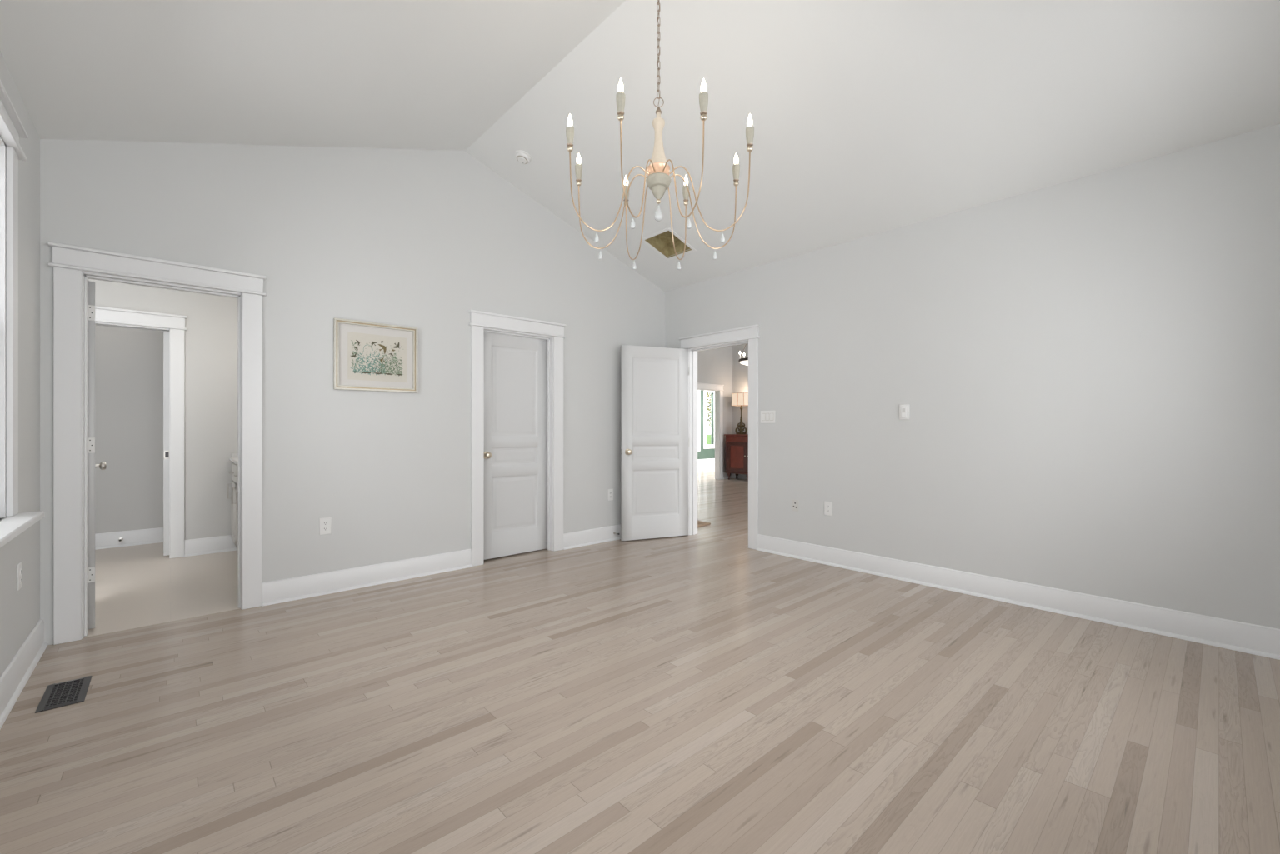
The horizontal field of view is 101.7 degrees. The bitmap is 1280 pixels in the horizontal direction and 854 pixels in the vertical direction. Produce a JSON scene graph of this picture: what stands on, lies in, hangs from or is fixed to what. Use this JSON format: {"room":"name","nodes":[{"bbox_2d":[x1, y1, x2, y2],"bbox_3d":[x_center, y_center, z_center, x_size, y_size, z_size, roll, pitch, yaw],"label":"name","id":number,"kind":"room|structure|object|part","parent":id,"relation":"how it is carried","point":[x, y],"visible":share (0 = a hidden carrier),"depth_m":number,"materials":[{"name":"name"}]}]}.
{"room":"empty bedroom","nodes":[
{"label":"empty bedroom","id":0,"kind":"room"},
{"bbox_2d":[0,50,39,677],"bbox_3d":[-1.556,-0.203,0.843,0.125,2.805,5.285,0,0,-42],"label":"wall","id":1,"kind":"structure","parent":0,"point":[20,609],"depth_m":2.56,"materials":[{"name":"paint"}]},
{"bbox_2d":[16,561,22,590],"bbox_3d":[-2.910,0.700,2.446,0.009,0.120,0.075,0,0,-42],"label":"wall outlet","id":2,"kind":"object","parent":1,"relation":"attached to","point":[19,567],"visible":1,"depth_m":2.43,"materials":[{"name":"white plastic"}]},
{"bbox_2d":[0,80,44,547],"bbox_3d":[-2.377,-0.458,1.826,0.220,1.756,1.435,0,0,-42],"label":"window","id":3,"kind":"structure","parent":1,"relation":"in","point":[16,522],"depth_m":2.26,"materials":[{"name":"white paint"}]},
{"bbox_3d":[-2.349,-0.473,1.851,0.045,1.726,1.435,0,0,-42],"label":"casing","id":4,"kind":"part","parent":3,"relation":"part of","materials":[{"name":"white paint"}]},
{"bbox_3d":[-2.368,0.405,1.834,0.195,0.030,1.415,0,0,-42],"label":"sill","id":5,"kind":"part","parent":3,"relation":"part of","materials":[{"name":"white paint"}]},
{"bbox_2d":[0,618,47,729],"bbox_3d":[-1.541,1.124,0.940,0.028,0.152,5.160,0,0,-42],"label":"baseboard","id":6,"kind":"structure","parent":1,"relation":"attached to","point":[14,678],"depth_m":2.41,"materials":[{"name":"white paint"}]},
{"bbox_2d":[95,325,163,534],"bbox_3d":[-5.072,-0.200,5.431,2.430,2.800,0.100,0,0,-42],"label":"wall","id":7,"kind":"structure","parent":0,"point":[129,362],"depth_m":5.27,"materials":[{"name":"paint"}]},
{"bbox_2d":[88,279,237,539],"bbox_3d":[-4.438,-0.200,4.727,2.630,2.800,0.125,0,0,-42],"label":"wall","id":8,"kind":"structure","parent":0,"point":[211,335],"depth_m":4.94,"materials":[{"name":"paint"}]},
{"bbox_2d":[95,305,187,558],"bbox_3d":[-4.642,0.086,4.517,1.085,2.228,0.166,0,0,-42],"label":"door frame","id":9,"kind":"structure","parent":8,"relation":"attached to","point":[174,324],"depth_m":4.77,"materials":[{"name":"white paint"}]},
{"bbox_2d":[95,527,237,556],"bbox_3d":[-4.708,1.124,5.027,2.430,0.152,0.988,0,0,-42],"label":"baseboard","id":10,"kind":"structure","parent":8,"relation":"attached to","point":[197,547],"depth_m":5.13,"materials":[{"name":"white paint"}]},
{"bbox_2d":[163,330,169,555],"bbox_3d":[-4.095,0.150,5.034,0.750,2.060,0.037,0,0,-42],"label":"door","id":11,"kind":"structure","parent":8,"relation":"in","point":[166,334],"depth_m":4.79,"materials":[{"name":"white paint"}]},
{"bbox_3d":[-4.344,0.255,4.787,0.044,0.080,0.002,0,0,-42],"label":"flush pull","id":12,"kind":"part","parent":11,"relation":"part of","materials":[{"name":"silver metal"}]},
{"bbox_2d":[40,139,664,644],"bbox_3d":[-1.581,-0.596,4.460,4.930,3.592,0.125,0,0,-42],"label":"wall","id":13,"kind":"structure","parent":0,"point":[422,239],"depth_m":3.94,"materials":[{"name":"paint"}]},
{"bbox_2d":[88,280,106,629],"bbox_3d":[-3.483,0.166,3.298,0.701,2.045,0.167,0,0,43],"label":"door","id":14,"kind":"structure","parent":13,"relation":"in","point":[102,465],"depth_m":3.07,"materials":[{"name":"white paint"}]},
{"bbox_3d":[-3.663,0.263,3.531,0.066,0.066,0.066,0,0,42],"label":"knob","id":15,"kind":"part","parent":14,"relation":"part of","materials":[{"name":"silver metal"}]},
{"bbox_2d":[47,241,266,644],"bbox_3d":[-2.921,0.093,3.227,0.977,2.213,0.166,0,0,-42],"label":"door frame","id":16,"kind":"structure","parent":13,"relation":"attached to","point":[73,266],"depth_m":3.00,"materials":[{"name":"white paint"}]},
{"bbox_2d":[319,517,331,534],"bbox_3d":[-2.266,0.713,3.754,0.075,0.120,0.009,0,0,-42],"label":"wall outlet","id":17,"kind":"object","parent":13,"relation":"attached to","point":[325,523],"visible":1,"depth_m":3.75,"materials":[{"name":"white plastic"}]},
{"bbox_2d":[333,317,417,393],"bbox_3d":[-2.002,-0.533,3.978,0.588,0.518,0.025,0,0,-42],"label":"framed print","id":18,"kind":"object","parent":13,"relation":"attached to","point":[367,356],"visible":1,"depth_m":3.96,"materials":[{"name":"white paper"}]},
{"bbox_2d":[262,524,620,606],"bbox_3d":[-1.116,1.124,4.776,3.818,0.152,0.028,0,0,-42],"label":"baseboard","id":19,"kind":"structure","parent":13,"relation":"attached to","point":[314,585],"depth_m":4.00,"materials":[{"name":"white paint"}]},
{"bbox_2d":[483,331,547,559],"bbox_3d":[-1.152,0.166,4.849,0.706,2.041,0.101,0,0,-42],"label":"door","id":20,"kind":"structure","parent":13,"relation":"in","point":[515,367],"depth_m":4.85,"materials":[{"name":"white paint"}]},
{"bbox_3d":[-1.356,0.251,4.642,0.066,0.066,0.066,0,0,-42],"label":"knob","id":21,"kind":"part","parent":20,"relation":"part of","materials":[{"name":"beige metal"}]},
{"bbox_2d":[468,310,566,566],"bbox_3d":[-1.137,0.099,4.833,0.978,2.203,0.166,0,0,-42],"label":"door frame","id":22,"kind":"structure","parent":13,"relation":"attached to","point":[480,322],"depth_m":4.83,"materials":[{"name":"white paint"}]},
{"bbox_2d":[607,489,613,500],"bbox_3d":[-0.312,0.717,5.513,0.075,0.120,0.009,0,0,-42],"label":"wall outlet","id":23,"kind":"object","parent":13,"relation":"attached to","point":[610,492],"visible":1,"depth_m":5.51,"materials":[{"name":"white plastic"}]},
{"bbox_2d":[0,463,1279,853],"bbox_3d":[1.901,1.230,7.902,16.400,0.060,13.600,0,0,-42],"label":"floor","id":24,"kind":"structure","parent":0,"point":[706,692],"depth_m":2.14,"materials":[{"name":"brown wood"}]},
{"bbox_2d":[35,675,92,713],"bbox_3d":[-2.587,1.197,2.347,0.142,0.006,0.310,0,0,-42],"label":"floor vent","id":25,"kind":"object","parent":24,"relation":"in","point":[68,692],"visible":1,"depth_m":2.33,"materials":[{"name":"brown metal"}]},
{"bbox_2d":[45,679,84,707],"bbox_3d":[-2.587,1.197,2.347,0.094,0.004,0.262,0,0,-42],"label":"grille","id":26,"kind":"object","parent":25,"relation":"attached to","point":[70,692],"depth_m":2.34,"materials":[{"name":"brown metal"}]},
{"bbox_2d":[227,453,237,548],"bbox_3d":[-3.231,0.700,4.690,0.668,1.000,1.535,0,0,-42],"label":"vanity cabinet","id":27,"kind":"object","parent":24,"relation":"on","point":[233,458],"visible":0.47,"depth_m":4.81,"materials":[{"name":"white paint"}]},
{"bbox_2d":[229,453,237,464],"bbox_3d":[-3.224,0.264,4.696,0.650,0.128,1.535,0,0,-42],"label":"countertop","id":28,"kind":"structure","parent":27,"relation":"on","point":[233,458],"depth_m":4.99,"materials":[{"name":"stone"}]},
{"bbox_3d":[-3.630,0.615,4.658,0.033,0.151,0.011,0,0,-42],"label":"handle","id":29,"kind":"part","parent":27,"relation":"part of","materials":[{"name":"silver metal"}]},
{"bbox_3d":[-3.790,0.425,4.877,0.017,0.160,0.440,0,0,-42],"label":"drawer","id":30,"kind":"part","parent":27,"relation":"part of","materials":[{"name":"white paint"}]},
{"bbox_3d":[-3.791,0.797,4.876,0.019,0.555,0.440,0,0,-42],"label":"cabinet door","id":31,"kind":"part","parent":27,"relation":"part of","materials":[{"name":"white paint"}]},
{"bbox_3d":[-3.482,0.425,4.535,0.017,0.160,0.440,0,0,-42],"label":"drawer","id":32,"kind":"part","parent":27,"relation":"part of","materials":[{"name":"white paint"}]},
{"bbox_3d":[-3.483,0.797,4.534,0.019,0.555,0.440,0,0,-42],"label":"cabinet door","id":33,"kind":"part","parent":27,"relation":"part of","materials":[{"name":"white paint"}]},
{"bbox_2d":[697,520,710,526],"bbox_3d":[0.448,1.191,6.378,0.700,0.018,0.500,0,0,-42],"label":"floor mat","id":34,"kind":"object","parent":24,"relation":"on","point":[700,523],"visible":0.18,"depth_m":6.38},
{"bbox_2d":[724,434,748,481],"bbox_3d":[2.485,0.682,11.589,0.427,1.035,1.240,0,0,-42],"label":"base cabinet","id":35,"kind":"object","parent":24,"relation":"on","point":[737,445],"visible":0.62,"depth_m":11.67,"materials":[{"name":"brown wood"}]},
{"bbox_3d":[2.489,0.252,11.594,0.415,0.173,1.240,0,0,-42],"label":"cornice","id":36,"kind":"part","parent":35,"relation":"part of","materials":[{"name":"brown wood"}]},
{"bbox_3d":[2.171,0.672,11.667,0.012,0.655,0.525,0,0,-42],"label":"door frame","id":37,"kind":"part","parent":35,"relation":"part of","materials":[{"name":"brown wood"}]},
{"bbox_3d":[2.181,0.672,11.676,0.018,0.655,0.525,0,0,-42],"label":"cabinet door","id":38,"kind":"part","parent":35,"relation":"part of","materials":[{"name":"brown wood"}]},
{"bbox_2d":[730,392,748,434],"bbox_3d":[2.293,-0.303,11.800,0.278,0.934,0.366,0,0,-42],"label":"table lamp","id":39,"kind":"object","parent":35,"relation":"on","point":[738,399],"visible":0.99,"depth_m":11.72,"materials":[{"name":"beige fabric"}]},
{"bbox_3d":[2.293,-0.624,11.800,0.267,0.285,0.356,0,0,-42],"label":"lamp shade","id":40,"kind":"part","parent":39,"relation":"part of","materials":[{"name":"beige fabric"}]},
{"bbox_3d":[2.529,0.672,11.269,0.012,0.655,0.525,0,0,-42],"label":"door frame","id":41,"kind":"part","parent":35,"relation":"part of","materials":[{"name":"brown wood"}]},
{"bbox_2d":[0,0,1279,291],"bbox_3d":[0.234,-2.029,2.539,4.805,0.907,5.160,0,0,-42],"label":"ceiling","id":42,"kind":"structure","parent":0,"point":[869,117],"depth_m":2.99,"materials":[{"name":"paint"}]},
{"bbox_2d":[515,150,531,164],"bbox_3d":[-0.974,-2.243,4.348,0.135,0.075,0.140,0,0,-37],"label":"smoke detector","id":43,"kind":"object","parent":42,"relation":"attached to","point":[522,157],"visible":1,"depth_m":4.31,"materials":[{"name":"white plastic"}]},
{"bbox_2d":[565,0,754,269],"bbox_3d":[0.096,-1.631,2.691,0.924,1.450,0.924,0,0,-42],"label":"chandelier","id":44,"kind":"object","parent":42,"relation":"hanging from","point":[658,180],"visible":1,"depth_m":2.65,"materials":[{"name":"metal"}]},
{"bbox_3d":[-0.337,-1.476,2.511,0.025,0.067,0.025,0,0,-23],"label":"bulb","id":45,"kind":"part","parent":44,"relation":"part of","materials":[{"name":"white glass"}]},
{"bbox_3d":[-0.337,-1.476,2.870,0.025,0.067,0.025,0,0,23],"label":"bulb","id":46,"kind":"part","parent":44,"relation":"part of","materials":[{"name":"white glass"}]},
{"bbox_3d":[-0.144,-1.144,2.591,0.424,0.363,0.007,0,0,-23],"label":"arm","id":47,"kind":"part","parent":44,"relation":"part of","materials":[{"name":"gold metal"}]},
{"bbox_3d":[-0.144,-1.144,2.790,0.424,0.363,0.007,0,0,22],"label":"arm","id":48,"kind":"part","parent":44,"relation":"part of","materials":[{"name":"gold metal"}]},
{"bbox_3d":[-0.083,-1.476,2.257,0.025,0.067,0.025,0,0,23],"label":"bulb","id":49,"kind":"part","parent":44,"relation":"part of","materials":[{"name":"white glass"}]},
{"bbox_3d":[-0.083,-1.476,3.124,0.025,0.067,0.025,0,0,-23],"label":"bulb","id":50,"kind":"part","parent":44,"relation":"part of","materials":[{"name":"white glass"}]},
{"bbox_3d":[-0.003,-1.144,2.931,0.007,0.363,0.424,0,0,-23],"label":"arm","id":51,"kind":"part","parent":44,"relation":"part of","materials":[{"name":"gold metal"}]},
{"bbox_3d":[-0.003,-1.144,2.450,0.007,0.363,0.424,0,0,22],"label":"arm","id":52,"kind":"part","parent":44,"relation":"part of","materials":[{"name":"gold metal"}]},
{"bbox_3d":[0.096,-1.998,2.691,0.014,0.612,0.014,0,0,24],"label":"chain","id":53,"kind":"part","parent":44,"relation":"part of","materials":[{"name":"metal"}]},
{"bbox_3d":[0.096,-1.974,2.691,0.011,0.628,0.010,0,0,-42],"label":"cord","id":54,"kind":"part","parent":44,"relation":"part of","materials":[{"name":"metal"}]},
{"bbox_3d":[0.196,-1.144,2.931,0.007,0.363,0.424,0,0,22],"label":"arm","id":55,"kind":"part","parent":44,"relation":"part of","materials":[{"name":"gold metal"}]},
{"bbox_3d":[0.196,-1.144,2.450,0.007,0.363,0.424,0,0,-23],"label":"arm","id":56,"kind":"part","parent":44,"relation":"part of","materials":[{"name":"gold metal"}]},
{"bbox_3d":[0.276,-1.476,3.124,0.025,0.067,0.025,0,0,23],"label":"bulb","id":57,"kind":"part","parent":44,"relation":"part of","materials":[{"name":"white glass"}]},
{"bbox_3d":[0.337,-1.144,2.790,0.424,0.363,0.007,0,0,-23],"label":"arm","id":58,"kind":"part","parent":44,"relation":"part of","materials":[{"name":"gold metal"}]},
{"bbox_3d":[0.276,-1.476,2.257,0.025,0.067,0.025,0,0,-23],"label":"bulb","id":59,"kind":"part","parent":44,"relation":"part of","materials":[{"name":"white glass"}]},
{"bbox_3d":[0.337,-1.144,2.591,0.424,0.363,0.007,0,0,22],"label":"arm","id":60,"kind":"part","parent":44,"relation":"part of","materials":[{"name":"gold metal"}]},
{"bbox_3d":[0.530,-1.476,2.870,0.025,0.067,0.025,0,0,-23],"label":"bulb","id":61,"kind":"part","parent":44,"relation":"part of","materials":[{"name":"white glass"}]},
{"bbox_3d":[0.530,-1.476,2.511,0.025,0.067,0.025,0,0,23],"label":"bulb","id":62,"kind":"part","parent":44,"relation":"part of","materials":[{"name":"white glass"}]},
{"bbox_2d":[640,227,696,260],"bbox_3d":[0.278,-1.853,5.111,0.392,0.270,0.404,0,0,-42],"label":"ceiling vent","id":63,"kind":"object","parent":42,"relation":"in","point":[662,241],"visible":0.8,"depth_m":5.22,"materials":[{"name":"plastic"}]},
{"bbox_2d":[697,390,714,459],"bbox_3d":[0.198,-0.300,15.397,8.900,3.000,0.120,0,0,-42],"label":"wall","id":64,"kind":"structure","parent":0,"point":[708,453],"depth_m":17.10,"materials":[{"name":"paint"}]},
{"bbox_2d":[697,390,700,451],"bbox_3d":[1.423,-0.265,16.443,1.380,2.090,0.074,0,0,-42],"label":"window","id":65,"kind":"structure","parent":64,"relation":"in","point":[698,391],"depth_m":16.82,"materials":[{"name":"white paint"}]},
{"bbox_2d":[703,390,714,449],"bbox_3d":[2.300,-0.280,17.232,0.660,1.980,0.074,0,0,-42],"label":"window","id":66,"kind":"structure","parent":64,"relation":"in","point":[705,446],"depth_m":17.06,"materials":[{"name":"white paint"}]},
{"bbox_3d":[2.277,-0.280,17.258,0.400,1.720,0.004,0,0,-42],"label":"pane","id":67,"kind":"part","parent":66,"relation":"part of","materials":[{"name":"clear glass"}]},
{"bbox_2d":[697,345,732,472],"bbox_3d":[2.004,-0.900,12.196,10.500,4.200,0.125,0,0,-42],"label":"wall","id":68,"kind":"structure","parent":0,"point":[714,366],"depth_m":12.03,"materials":[{"name":"paint"}]},
{"bbox_2d":[697,382,724,479],"bbox_3d":[1.419,0.116,11.643,1.250,2.168,0.166,0,0,-42],"label":"door frame","id":69,"kind":"structure","parent":68,"relation":"attached to","point":[718,389],"depth_m":11.96,"materials":[{"name":"white paint"}]},
{"bbox_2d":[732,344,748,434],"bbox_3d":[5.523,-0.900,8.646,0.120,4.200,9.860,0,0,-42],"label":"wall","id":70,"kind":"structure","parent":0,"point":[740,372],"depth_m":12.12,"materials":[{"name":"paint"}]},
{"bbox_2d":[697,458,747,479],"bbox_3d":[4.705,1.124,10.392,8.900,0.152,13.350,0,0,-42],"label":"baseboard","id":71,"kind":"structure","parent":70,"relation":"attached to","point":[712,460],"depth_m":12.23,"materials":[{"name":"white paint"}]},
{"bbox_2d":[665,123,1279,629],"bbox_3d":[0.987,-0.900,5.386,0.125,4.200,8.635,0,0,-42],"label":"wall","id":72,"kind":"structure","parent":0,"point":[1087,368],"depth_m":3.42,"materials":[{"name":"paint"}]},
{"bbox_2d":[620,345,689,540],"bbox_3d":[0.172,0.166,5.598,0.790,2.045,0.167,0,0,-23],"label":"door","id":73,"kind":"structure","parent":72,"relation":"in","point":[655,440],"depth_m":5.57,"materials":[{"name":"white paint"}]},
{"bbox_3d":[-0.114,0.260,5.425,0.066,0.066,0.066,0,0,-23],"label":"knob","id":74,"kind":"part","parent":73,"relation":"part of","materials":[{"name":"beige metal"}]},
{"bbox_2d":[679,324,759,549],"bbox_3d":[0.850,0.101,5.509,0.166,2.198,1.060,0,0,-42],"label":"door frame","id":75,"kind":"structure","parent":72,"relation":"attached to","point":[748,335],"depth_m":5.28,"materials":[{"name":"white paint"}]},
{"bbox_2d":[760,410,774,423],"bbox_3d":[1.229,-0.097,5.016,0.010,0.118,0.165,0,0,-42],"label":"light switch","id":76,"kind":"object","parent":72,"relation":"attached to","point":[767,417],"visible":1,"depth_m":5.01,"materials":[{"name":"white plastic"}]},
{"bbox_2d":[791,499,798,511],"bbox_3d":[1.427,0.722,4.800,0.006,0.105,0.072,0,0,-42],"label":"jack plate","id":77,"kind":"object","parent":72,"relation":"attached to","point":[794,502],"visible":1,"depth_m":4.79,"materials":[{"name":"white plastic"}]},
{"bbox_2d":[824,501,832,515],"bbox_3d":[1.645,0.713,4.556,0.009,0.120,0.075,0,0,-42],"label":"wall outlet","id":78,"kind":"object","parent":72,"relation":"attached to","point":[827,505],"visible":1,"depth_m":4.55,"materials":[{"name":"white plastic"}]},
{"bbox_2d":[899,404,909,419],"bbox_3d":[2.067,-0.118,4.078,0.021,0.118,0.078,0,0,-42],"label":"light switch","id":79,"kind":"object","parent":72,"relation":"attached to","point":[904,409],"visible":1,"depth_m":4.07,"materials":[{"name":"white plastic"}]},
{"bbox_2d":[756,534,1279,659],"bbox_3d":[2.016,1.124,4.129,0.028,0.152,5.140,0,0,-42],"label":"baseboard","id":80,"kind":"structure","parent":72,"relation":"attached to","point":[1262,641],"depth_m":3.36,"materials":[{"name":"white paint"}]},
{"bbox_3d":[3.464,-2.950,6.876,5.550,0.100,9.985,0,0,-42],"label":"ceiling","id":81,"kind":"structure","parent":0,"visible":0},
{"bbox_2d":[738,344,748,365],"bbox_3d":[2.238,-2.051,10.218,0.596,1.696,0.598,0,0,-42],"label":"ring chandelier","id":82,"kind":"object","parent":81,"relation":"hanging from","point":[744,361],"visible":0.38,"depth_m":10.15,"materials":[{"name":"metal"}]},
{"bbox_3d":[2.238,-1.242,10.218,0.560,0.079,0.560,0,0,-42],"label":"lamp shade","id":83,"kind":"part","parent":82,"relation":"part of","materials":[{"name":"white glass"}]},
{"label":"outside","id":84,"kind":"structure","parent":0,"visible":0},
{"bbox_2d":[706,434,710,444],"bbox_3d":[-19.129,1.600,51.134,120.000,0.200,78.400,0,0,-42],"label":"lawn","id":85,"kind":"structure","parent":84,"point":[708,437],"depth_m":62.55,"materials":[{"name":"green plant"}]},
{"bbox_2d":[706,392,710,426],"bbox_3d":[2.709,-0.978,24.781,3.481,4.968,3.458,0,0,-42],"label":"tree","id":86,"kind":"object","parent":85,"relation":"on","point":[707,393],"visible":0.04,"depth_m":24.67,"materials":[{"name":"green plant"}]}
]}

